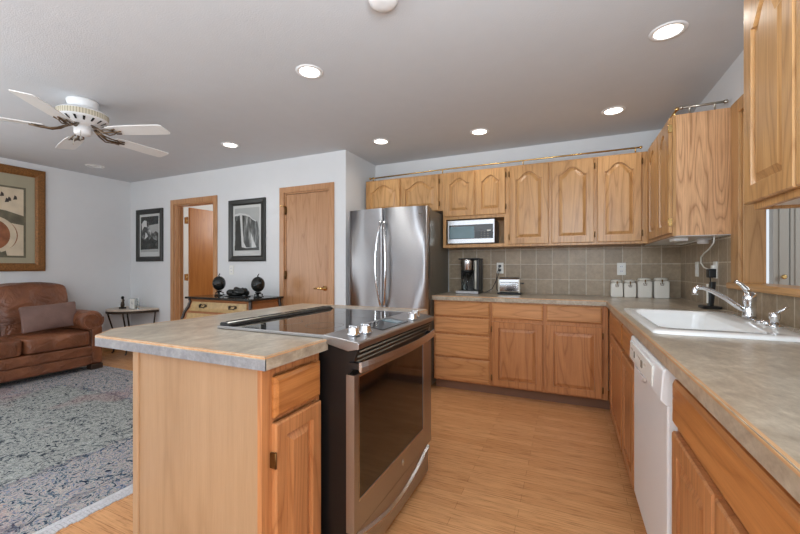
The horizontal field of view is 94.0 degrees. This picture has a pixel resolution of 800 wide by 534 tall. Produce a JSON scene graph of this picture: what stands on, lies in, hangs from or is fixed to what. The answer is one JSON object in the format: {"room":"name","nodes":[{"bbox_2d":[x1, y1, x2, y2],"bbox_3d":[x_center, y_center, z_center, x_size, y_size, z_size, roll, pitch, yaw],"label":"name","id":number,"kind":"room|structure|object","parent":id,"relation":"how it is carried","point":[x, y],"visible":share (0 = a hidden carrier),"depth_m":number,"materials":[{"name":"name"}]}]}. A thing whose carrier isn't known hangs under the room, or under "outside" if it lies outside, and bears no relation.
{"room":"kitchen","nodes":[
{"label":"kitchen","id":0,"kind":"room"},
{"bbox_2d":[0,157,212,331],"bbox_3d":[-4.792,-0.044,3.970,0.120,2.452,9.100,0,0,24],"label":"wall","id":1,"kind":"structure","parent":0,"point":[88,217],"depth_m":5.07,"materials":[{"name":"paint"}]},
{"bbox_2d":[0,163,45,270],"bbox_3d":[-4.702,-0.577,3.981,0.034,1.232,1.435,0,0,24],"label":"framed painting","id":2,"kind":"object","parent":1,"relation":"attached to","point":[22,190],"visible":1,"depth_m":4.45},
{"bbox_2d":[102,347,117,352],"bbox_3d":[-4.707,1.137,3.995,0.014,0.090,3.417,0,0,24],"label":"baseboard","id":3,"kind":"structure","parent":1,"relation":"attached to","point":[104,349],"depth_m":5.25,"materials":[{"name":"brown wood"}]},
{"bbox_2d":[170,195,217,320],"bbox_3d":[-2.738,0.123,5.038,0.901,2.117,0.138,0,0,24],"label":"door frame","id":4,"kind":"structure","parent":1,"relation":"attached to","point":[179,204],"depth_m":5.15,"materials":[{"name":"brown wood"}]},
{"bbox_2d":[184,208,212,301],"bbox_3d":[-2.840,0.162,5.587,0.090,2.020,0.767,0,0,24],"label":"door","id":5,"kind":"structure","parent":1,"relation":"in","point":[199,277],"depth_m":5.37,"materials":[{"name":"brown wood"}]},
{"bbox_2d":[131,151,335,325],"bbox_3d":[-2.328,-0.044,4.863,3.640,2.452,0.120,0,0,24],"label":"wall","id":6,"kind":"structure","parent":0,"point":[150,280],"depth_m":4.75,"materials":[{"name":"paint"}]},
{"bbox_2d":[136,208,162,261],"bbox_3d":[-3.598,-0.468,5.353,0.590,0.750,0.027,0,0,24],"label":"framed photograph","id":7,"kind":"object","parent":6,"relation":"attached to","point":[149,222],"visible":1,"depth_m":5.35},
{"bbox_2d":[141,216,157,251],"bbox_3d":[-3.597,-0.483,5.356,0.394,0.510,0.005,0,0,24],"label":"print","id":8,"kind":"object","parent":7,"relation":"attached to","point":[149,224],"depth_m":5.36},
{"bbox_2d":[229,265,233,274],"bbox_3d":[-2.122,0.027,4.699,0.072,0.116,0.010,0,0,24],"label":"wall outlet","id":9,"kind":"object","parent":6,"relation":"attached to","point":[231,267],"visible":1,"depth_m":4.70,"materials":[{"name":"white plastic"}]},
{"bbox_2d":[228,197,265,261],"bbox_3d":[-1.884,-0.462,4.581,0.600,0.763,0.027,0,0,24],"label":"framed photograph","id":10,"kind":"object","parent":6,"relation":"attached to","point":[246,217],"visible":1,"depth_m":4.58,"materials":[{"name":"wood"}]},
{"bbox_2d":[235,207,258,250],"bbox_3d":[-1.883,-0.476,4.584,0.404,0.523,0.004,0,0,24],"label":"print","id":11,"kind":"object","parent":10,"relation":"attached to","point":[246,218],"depth_m":4.58,"materials":[{"name":"paper"}]},
{"bbox_2d":[280,191,327,304],"bbox_3d":[-1.089,0.162,4.230,0.646,2.021,0.106,0,0,24],"label":"door","id":12,"kind":"structure","parent":6,"relation":"in","point":[306,273],"depth_m":4.24,"materials":[{"name":"brown wood"}]},
{"bbox_2d":[279,182,333,305],"bbox_3d":[-1.039,0.123,4.272,0.759,2.117,0.138,0,0,24],"label":"door frame","id":13,"kind":"structure","parent":6,"relation":"attached to","point":[329,187],"depth_m":4.22,"materials":[{"name":"brown wood"}]},
{"bbox_2d":[4,350,646,533],"bbox_3d":[-0.234,1.232,1.915,10.400,0.100,9.300,0,0,24],"label":"floor","id":14,"kind":"structure","parent":0,"point":[498,464],"depth_m":2.12,"materials":[{"name":"brown wood"}]},
{"bbox_2d":[0,366,132,533],"bbox_3d":[-3.124,1.176,2.023,3.202,0.012,4.122,0,0,24],"label":"area rug","id":15,"kind":"object","parent":14,"relation":"on","point":[66,436],"visible":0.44,"depth_m":2.43,"materials":[{"name":"grey carpet"}]},
{"bbox_2d":[0,282,103,382],"bbox_3d":[-4.307,0.673,3.663,0.996,1.017,2.026,0,0,24],"label":"leather sofa","id":16,"kind":"object","parent":15,"relation":"on","point":[36,353],"visible":0.84,"depth_m":4.04,"materials":[{"name":"brown leather"}]},
{"bbox_2d":[0,337,21,359],"bbox_3d":[-4.173,0.800,3.603,0.705,0.200,0.605,0,0,24],"label":"seat cushion","id":17,"kind":"object","parent":16,"relation":"on","point":[10,347],"depth_m":3.65,"materials":[{"name":"brown leather"}]},
{"bbox_2d":[0,282,67,336],"bbox_3d":[-4.263,0.481,4.293,0.430,0.636,0.678,0,0,24],"label":"cushion","id":18,"kind":"object","parent":16,"relation":"on","point":[13,296],"depth_m":4.14,"materials":[{"name":"brown leather"}]},
{"bbox_2d":[2,328,89,354],"bbox_3d":[-3.935,0.799,4.132,0.706,0.202,0.607,0,0,24],"label":"seat cushion","id":19,"kind":"object","parent":16,"relation":"on","point":[55,341],"depth_m":3.98,"materials":[{"name":"brown leather"}]},
{"bbox_2d":[18,301,75,333],"bbox_3d":[-3.856,0.537,4.112,0.144,0.298,0.485,0,0,24],"label":"throw pillow","id":20,"kind":"object","parent":16,"relation":"on","point":[42,317],"visible":0.91,"depth_m":4.05,"materials":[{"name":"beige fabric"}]},
{"bbox_2d":[105,306,158,354],"bbox_3d":[-3.803,0.874,5.191,0.690,0.619,0.455,0,0,24],"label":"console table","id":21,"kind":"object","parent":14,"relation":"on","point":[115,310],"visible":0.59,"depth_m":5.07,"materials":[{"name":"stone"}]},
{"bbox_2d":[119,296,125,308],"bbox_3d":[-3.838,0.477,5.163,0.070,0.172,0.060,0,0,24],"label":"figurine","id":22,"kind":"object","parent":21,"relation":"on","point":[122,304],"visible":1,"depth_m":5.15,"materials":[{"name":"metal"}]},
{"bbox_2d":[129,298,138,308],"bbox_3d":[-3.644,0.488,5.106,0.170,0.149,0.048,0,0,24],"label":"clock","id":23,"kind":"object","parent":21,"relation":"on","point":[133,302],"visible":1,"depth_m":5.08,"materials":[{"name":"white"}]},
{"bbox_2d":[133,352,320,533],"bbox_3d":[-0.431,0.747,1.902,0.666,0.871,1.366,0,0,24],"label":"base cabinet","id":24,"kind":"object","parent":14,"relation":"on","point":[218,449],"visible":0.84,"depth_m":1.27,"materials":[{"name":"brown wood"}]},
{"bbox_2d":[95,303,426,370],"bbox_3d":[-0.572,0.289,1.972,1.008,0.044,1.417,0,0,24],"label":"countertop","id":25,"kind":"structure","parent":24,"relation":"on","point":[199,339],"depth_m":1.40,"materials":[{"name":"laminate"}]},
{"bbox_2d":[180,294,283,318],"bbox_3d":[-1.909,0.756,4.253,1.098,0.860,0.555,0,0,24],"label":"chest","id":26,"kind":"object","parent":14,"relation":"on","point":[200,305],"visible":0.27,"depth_m":4.11,"materials":[{"name":"brown wood"}]},
{"bbox_2d":[212,273,225,295],"bbox_3d":[-2.123,0.194,4.379,0.144,0.262,0.142,0,0,24],"label":"globe","id":27,"kind":"object","parent":26,"relation":"on","point":[218,283],"visible":1,"depth_m":4.34},
{"bbox_2d":[225,287,250,296],"bbox_3d":[-1.839,0.269,4.233,0.317,0.113,0.138,0,0,24],"label":"sculpture","id":28,"kind":"object","parent":26,"relation":"on","point":[236,292],"visible":1,"depth_m":4.17,"materials":[{"name":"black metal"}]},
{"bbox_2d":[251,274,264,297],"bbox_3d":[-1.557,0.194,4.091,0.144,0.262,0.142,0,0,24],"label":"globe","id":29,"kind":"object","parent":26,"relation":"on","point":[257,284],"visible":1,"depth_m":4.05},
{"bbox_2d":[217,306,434,533],"bbox_3d":[-0.291,0.704,1.862,0.764,0.956,0.837,0,0,24],"label":"range","id":30,"kind":"object","parent":14,"relation":"on","point":[375,395],"visible":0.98,"depth_m":1.53,"materials":[{"name":"silver metal"}]},
{"bbox_2d":[217,306,404,337],"bbox_3d":[-0.377,0.253,1.905,0.572,0.028,0.827,0,0,24],"label":"cooktop","id":31,"kind":"object","parent":30,"relation":"in","point":[322,321],"depth_m":1.78,"materials":[{"name":"black glass"}]},
{"bbox_2d":[349,206,447,384],"bbox_3d":[-0.018,0.295,3.977,0.870,1.774,0.823,0,0,24],"label":"refrigerator","id":32,"kind":"object","parent":14,"relation":"on","point":[398,258],"visible":0.65,"depth_m":3.65,"materials":[{"name":"metal"}]},
{"bbox_2d":[434,300,492,393],"bbox_3d":[0.707,0.748,3.822,0.562,0.868,0.605,0,0,24],"label":"base cabinet","id":33,"kind":"object","parent":14,"relation":"on","point":[463,334],"visible":0.7,"depth_m":3.55,"materials":[{"name":"brown wood"}]},
{"bbox_2d":[491,302,609,409],"bbox_3d":[1.420,0.748,3.498,1.006,0.868,0.610,0,0,24],"label":"base cabinet","id":34,"kind":"object","parent":14,"relation":"on","point":[558,353],"visible":0.92,"depth_m":3.23,"materials":[{"name":"brown wood"}]},
{"bbox_2d":[609,310,633,489],"bbox_3d":[1.690,0.748,2.302,0.620,0.868,1.397,0,0,24],"label":"base cabinet","id":35,"kind":"object","parent":14,"relation":"on","point":[621,366],"visible":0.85,"depth_m":2.15,"materials":[{"name":"brown wood"}]},
{"bbox_2d":[432,292,799,503],"bbox_3d":[0.772,0.289,2.059,2.145,0.045,3.789,0,0,24],"label":"countertop","id":36,"kind":"structure","parent":35,"relation":"on","point":[751,387],"depth_m":0.96,"materials":[{"name":"laminate"}]},
{"bbox_2d":[456,258,500,293],"bbox_3d":[0.823,0.084,3.916,0.413,0.367,0.343,0,0,24],"label":"coffee maker","id":37,"kind":"object","parent":36,"relation":"on","point":[471,268],"visible":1,"depth_m":3.85,"materials":[{"name":"black plastic"}]},
{"bbox_2d":[461,259,473,270],"bbox_3d":[0.707,-0.029,3.904,0.140,0.122,0.140,0,0,24],"label":"basket","id":38,"kind":"object","parent":37,"relation":"on","point":[466,264],"depth_m":3.85,"materials":[{"name":"silver metal"}]},
{"bbox_2d":[496,265,523,294],"bbox_3d":[1.122,0.117,3.837,0.300,0.299,0.242,0,0,24],"label":"toaster","id":39,"kind":"object","parent":36,"relation":"on","point":[506,286],"visible":0.99,"depth_m":3.73,"materials":[{"name":"silver metal"}]},
{"bbox_2d":[610,279,622,296],"bbox_3d":[2.005,0.186,3.456,0.100,0.161,0.111,0,0,24],"label":"canister","id":40,"kind":"object","parent":36,"relation":"on","point":[616,285],"visible":1,"depth_m":3.42,"materials":[{"name":"beige ceramic"}]},
{"bbox_2d":[623,279,635,297],"bbox_3d":[2.100,0.186,3.413,0.096,0.161,0.107,0,0,24],"label":"canister","id":41,"kind":"object","parent":36,"relation":"on","point":[629,285],"visible":1,"depth_m":3.38,"materials":[{"name":"beige ceramic"}]},
{"bbox_2d":[636,278,651,297],"bbox_3d":[2.203,0.178,3.367,0.112,0.178,0.123,0,0,24],"label":"canister","id":42,"kind":"object","parent":36,"relation":"on","point":[643,285],"visible":1,"depth_m":3.33,"materials":[{"name":"beige ceramic"}]},
{"bbox_2d":[652,277,669,298],"bbox_3d":[2.317,0.176,3.315,0.116,0.181,0.127,0,0,24],"label":"canister","id":43,"kind":"object","parent":36,"relation":"on","point":[660,286],"visible":0.98,"depth_m":3.27,"materials":[{"name":"beige ceramic"}]},
{"bbox_2d":[698,282,722,308],"bbox_3d":[2.045,0.179,2.462,0.105,0.175,0.110,0,0,24],"label":"cordless phone","id":44,"kind":"object","parent":36,"relation":"on","point":[710,297],"visible":0.94,"depth_m":2.44,"materials":[{"name":"black plastic"}]},
{"bbox_2d":[623,308,799,341],"bbox_3d":[1.483,0.341,1.842,0.554,0.213,0.953,0,0,24],"label":"sink","id":45,"kind":"object","parent":36,"relation":"in","point":[719,324],"depth_m":1.81,"materials":[{"name":"white ceramic"}]},
{"bbox_2d":[765,306,789,327],"bbox_3d":[1.620,0.207,1.606,0.069,0.093,0.060,0,0,24],"label":"sprayer","id":46,"kind":"object","parent":45,"relation":"on","point":[774,317],"visible":1,"depth_m":1.59,"materials":[{"name":"silver metal"}]},
{"bbox_2d":[692,280,763,322],"bbox_3d":[1.632,0.156,1.886,0.265,0.195,0.280,0,0,24],"label":"kitchen faucet","id":47,"kind":"object","parent":36,"relation":"on","point":[748,308],"visible":0.94,"depth_m":1.84,"materials":[{"name":"silver metal"}]},
{"bbox_2d":[630,335,676,533],"bbox_3d":[1.243,0.752,1.360,0.620,0.860,0.682,0,0,24],"label":"dishwasher","id":48,"kind":"object","parent":14,"relation":"on","point":[654,426],"visible":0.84,"depth_m":1.39,"materials":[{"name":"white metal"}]},
{"bbox_2d":[672,379,799,533],"bbox_3d":[0.900,0.748,0.550,0.620,0.868,1.042,0,0,24],"label":"base cabinet","id":49,"kind":"object","parent":14,"relation":"on","point":[718,487],"visible":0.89,"depth_m":0.80,"materials":[{"name":"brown wood"}]},
{"bbox_2d":[336,150,375,304],"bbox_3d":[-0.498,-0.044,4.347,0.120,2.452,0.683,0,0,24],"label":"wall","id":50,"kind":"structure","parent":0,"point":[353,172],"depth_m":4.05,"materials":[{"name":"paint"}]},
{"bbox_2d":[0,0,743,182],"bbox_3d":[-0.234,-1.330,1.915,10.400,0.120,9.300,0,0,24],"label":"ceiling","id":51,"kind":"structure","parent":0,"point":[419,76],"depth_m":2.43,"materials":[{"name":"paint"}]},
{"bbox_2d":[0,89,169,156],"bbox_3d":[-2.408,-1.099,2.884,1.276,0.339,1.234,0,0,24],"label":"ceiling fan","id":52,"kind":"object","parent":51,"relation":"hanging from","point":[83,114],"visible":1,"depth_m":2.79,"materials":[{"name":"white plastic"}]},
{"bbox_2d":[85,164,104,167],"bbox_3d":[-3.804,-1.267,4.654,0.196,0.006,0.196,0,0,24],"label":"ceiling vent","id":53,"kind":"object","parent":51,"relation":"attached to","point":[88,165],"visible":1,"depth_m":4.65,"materials":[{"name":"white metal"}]},
{"bbox_2d":[221,142,238,147],"bbox_3d":[-1.751,-1.267,3.849,0.176,0.006,0.176,0,0,24],"label":"recessed light","id":54,"kind":"object","parent":51,"relation":"in","point":[226,144],"visible":1,"depth_m":3.83,"materials":[{"name":"beige"}]},
{"bbox_2d":[295,64,322,78],"bbox_3d":[-0.585,-1.267,2.413,0.176,0.006,0.176,0,0,24],"label":"recessed light","id":55,"kind":"object","parent":51,"relation":"in","point":[308,71],"visible":1,"depth_m":2.40,"materials":[{"name":"white ceramic"}]},
{"bbox_2d":[372,138,389,144],"bbox_3d":[-0.191,-1.267,3.744,0.176,0.006,0.176,0,0,24],"label":"recessed light","id":56,"kind":"object","parent":51,"relation":"in","point":[380,141],"visible":1,"depth_m":3.73,"materials":[{"name":"beige"}]},
{"bbox_2d":[368,0,397,11],"bbox_3d":[-0.079,-1.250,1.747,0.144,0.040,0.144,0,0,24],"label":"smoke detector","id":57,"kind":"object","parent":51,"relation":"attached to","point":[378,5],"visible":1,"depth_m":1.75,"materials":[{"name":"white plastic"}]},
{"bbox_2d":[470,128,488,134],"bbox_3d":[0.741,-1.267,3.478,0.176,0.006,0.176,0,0,24],"label":"recessed light","id":58,"kind":"object","parent":51,"relation":"in","point":[479,131],"visible":1,"depth_m":3.46,"materials":[{"name":"beige"}]},
{"bbox_2d":[601,106,625,115],"bbox_3d":[1.723,-1.267,3.013,0.176,0.006,0.176,0,0,24],"label":"recessed light","id":59,"kind":"object","parent":51,"relation":"in","point":[614,110],"visible":1,"depth_m":3.00,"materials":[{"name":"beige"}]},
{"bbox_2d":[648,20,688,40],"bbox_3d":[1.437,-1.267,2.000,0.176,0.006,0.176,0,0,24],"label":"recessed light","id":60,"kind":"object","parent":51,"relation":"in","point":[669,30],"visible":1,"depth_m":1.99,"materials":[{"name":"beige"}]},
{"bbox_2d":[376,129,661,390],"bbox_3d":[1.185,-0.044,4.029,3.450,2.452,0.120,0,0,24],"label":"wall","id":61,"kind":"structure","parent":0,"point":[644,139],"depth_m":3.89,"materials":[{"name":"paint"}]},
{"bbox_2d":[366,173,442,214],"bbox_3d":[0.090,-0.799,4.258,0.930,0.393,0.342,0,0,24],"label":"upper cabinet","id":62,"kind":"object","parent":61,"relation":"attached to","point":[426,190],"visible":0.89,"depth_m":4.09,"materials":[{"name":"brown wood"}]},
{"bbox_2d":[369,146,641,180],"bbox_3d":[0.872,-1.028,3.791,2.701,0.064,0.026,0,0,24],"label":"rail","id":63,"kind":"object","parent":62,"relation":"on","point":[640,147],"visible":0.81,"depth_m":3.66,"materials":[{"name":"gold metal"}]},
{"bbox_2d":[443,166,510,248],"bbox_3d":[0.818,-0.603,3.929,0.667,0.786,0.342,0,0,24],"label":"upper cabinet","id":64,"kind":"object","parent":61,"relation":"attached to","point":[481,193],"visible":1,"depth_m":3.79,"materials":[{"name":"brown wood"}]},
{"bbox_2d":[448,219,498,244],"bbox_3d":[0.774,-0.363,3.913,0.480,0.246,0.308,0,0,24],"label":"microwave","id":65,"kind":"object","parent":64,"relation":"in","point":[481,231],"visible":0.93,"depth_m":3.78,"materials":[{"name":"silver metal"}]},
{"bbox_2d":[497,263,503,273],"bbox_3d":[1.072,0.002,3.997,0.072,0.116,0.010,0,0,24],"label":"wall outlet","id":66,"kind":"object","parent":61,"relation":"attached to","point":[501,264],"visible":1,"depth_m":3.99,"materials":[{"name":"white plastic"}]},
{"bbox_2d":[508,157,595,247],"bbox_3d":[1.469,-0.603,3.636,0.761,0.786,0.342,0,0,24],"label":"upper cabinet","id":67,"kind":"object","parent":61,"relation":"attached to","point":[551,204],"visible":1,"depth_m":3.49,"materials":[{"name":"brown wood"}]},
{"bbox_2d":[449,244,680,297],"bbox_3d":[1.544,0.025,3.796,2.166,0.486,0.010,0,0,24],"label":"backsplash","id":68,"kind":"structure","parent":61,"relation":"attached to","point":[588,270],"depth_m":3.72,"materials":[{"name":"tile"}]},
{"bbox_2d":[595,151,647,245],"bbox_3d":[1.996,-0.603,3.399,0.394,0.786,0.342,0,0,24],"label":"upper cabinet","id":69,"kind":"object","parent":61,"relation":"attached to","point":[621,179],"visible":0.97,"depth_m":3.25,"materials":[{"name":"brown wood"}]},
{"bbox_2d":[617,263,625,274],"bbox_3d":[2.098,0.010,3.535,0.072,0.116,0.010,0,0,24],"label":"wall outlet","id":70,"kind":"object","parent":61,"relation":"attached to","point":[621,267],"visible":1,"depth_m":3.53,"materials":[{"name":"white plastic"}]},
{"bbox_2d":[693,50,743,112],"bbox_3d":[1.184,-0.044,0.234,0.105,2.452,6.800,0,0,24],"label":"wall","id":71,"kind":"structure","parent":0,"point":[730,86],"depth_m":2.36,"materials":[{"name":"paint"}]},
{"bbox_2d":[644,99,730,245],"bbox_3d":[2.141,-0.633,2.896,0.330,0.854,1.135,0,0,24],"label":"upper cabinet","id":72,"kind":"object","parent":71,"relation":"attached to","point":[689,160],"depth_m":2.40,"materials":[{"name":"brown wood"}]},
{"bbox_2d":[670,238,696,244],"bbox_3d":[2.051,-0.191,2.689,0.152,0.030,0.433,0,0,42],"label":"light","id":73,"kind":"object","parent":72,"relation":"attached to","point":[674,240],"visible":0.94,"depth_m":2.59,"materials":[{"name":"white plastic"}]},
{"bbox_2d":[695,238,711,243],"bbox_3d":[2.119,-0.187,2.610,0.080,0.038,0.068,0,0,24],"label":"puck","id":74,"kind":"object","parent":72,"relation":"attached to","point":[699,240],"visible":0.99,"depth_m":2.58,"materials":[{"name":"white plastic"}]},
{"bbox_2d":[700,236,714,268],"bbox_3d":[2.147,-0.096,2.585,0.044,0.221,0.431,0,0,29],"label":"cord","id":75,"kind":"object","parent":72,"relation":"hanging from","point":[712,266],"visible":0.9,"depth_m":2.56,"materials":[{"name":"plastic"}]},
{"bbox_2d":[695,262,698,276],"bbox_3d":[2.320,0.010,2.919,0.009,0.116,0.072,0,0,24],"label":"wall outlet","id":76,"kind":"object","parent":71,"relation":"attached to","point":[696,263],"visible":1,"depth_m":2.90,"materials":[{"name":"white plastic"}]},
{"bbox_2d":[706,269,715,281],"bbox_3d":[2.130,0.131,2.551,0.053,0.248,0.088,0,0,24],"label":"power adapter","id":77,"kind":"object","parent":71,"relation":"attached to","point":[710,273],"visible":0.73,"depth_m":2.54,"materials":[{"name":"black plastic"}]},
{"bbox_2d":[713,261,717,278],"bbox_3d":[2.156,0.014,2.555,0.009,0.116,0.072,0,0,24],"label":"wall outlet","id":78,"kind":"object","parent":71,"relation":"attached to","point":[715,263],"visible":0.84,"depth_m":2.52,"materials":[{"name":"white plastic"}]},
{"bbox_2d":[681,235,799,328],"bbox_3d":[1.705,0.025,1.530,0.010,0.486,3.990,0,0,24],"label":"backsplash","id":79,"kind":"structure","parent":71,"relation":"attached to","point":[691,253],"depth_m":2.46,"materials":[{"name":"tile"}]},
{"bbox_2d":[731,94,765,283],"bbox_3d":[1.625,-0.453,1.234,0.123,1.090,2.285,0,0,24],"label":"trim","id":80,"kind":"structure","parent":71,"relation":"attached to","point":[748,225],"depth_m":2.18,"materials":[{"name":"brown wood"}]},
{"bbox_2d":[726,282,799,297],"bbox_3d":[1.635,0.108,1.240,0.170,0.037,2.305,0,0,24],"label":"trim","id":81,"kind":"structure","parent":71,"relation":"attached to","point":[777,289],"depth_m":1.84,"materials":[{"name":"brown wood"}]},
{"bbox_2d":[744,0,799,209],"bbox_3d":[1.170,-0.609,0.756,0.327,0.798,1.240,0,0,24],"label":"upper cabinet","id":82,"kind":"object","parent":71,"relation":"attached to","point":[771,27],"visible":1,"depth_m":1.20,"materials":[{"name":"brown wood"}]},
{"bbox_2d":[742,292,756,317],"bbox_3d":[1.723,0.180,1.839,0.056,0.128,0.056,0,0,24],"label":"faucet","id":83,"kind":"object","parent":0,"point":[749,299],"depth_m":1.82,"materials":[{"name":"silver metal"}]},
{"bbox_3d":[3.407,-0.044,1.207,2.980,2.452,4.600,0,0,24],"label":"wall","id":84,"kind":"structure","parent":0,"visible":0},
{"bbox_2d":[769,208,799,285],"bbox_3d":[3.827,0.052,3.368,0.710,2.260,0.114,0,0,24],"label":"door","id":85,"kind":"structure","parent":84,"relation":"in","point":[784,224],"depth_m":3.47,"materials":[{"name":"grey paint"}]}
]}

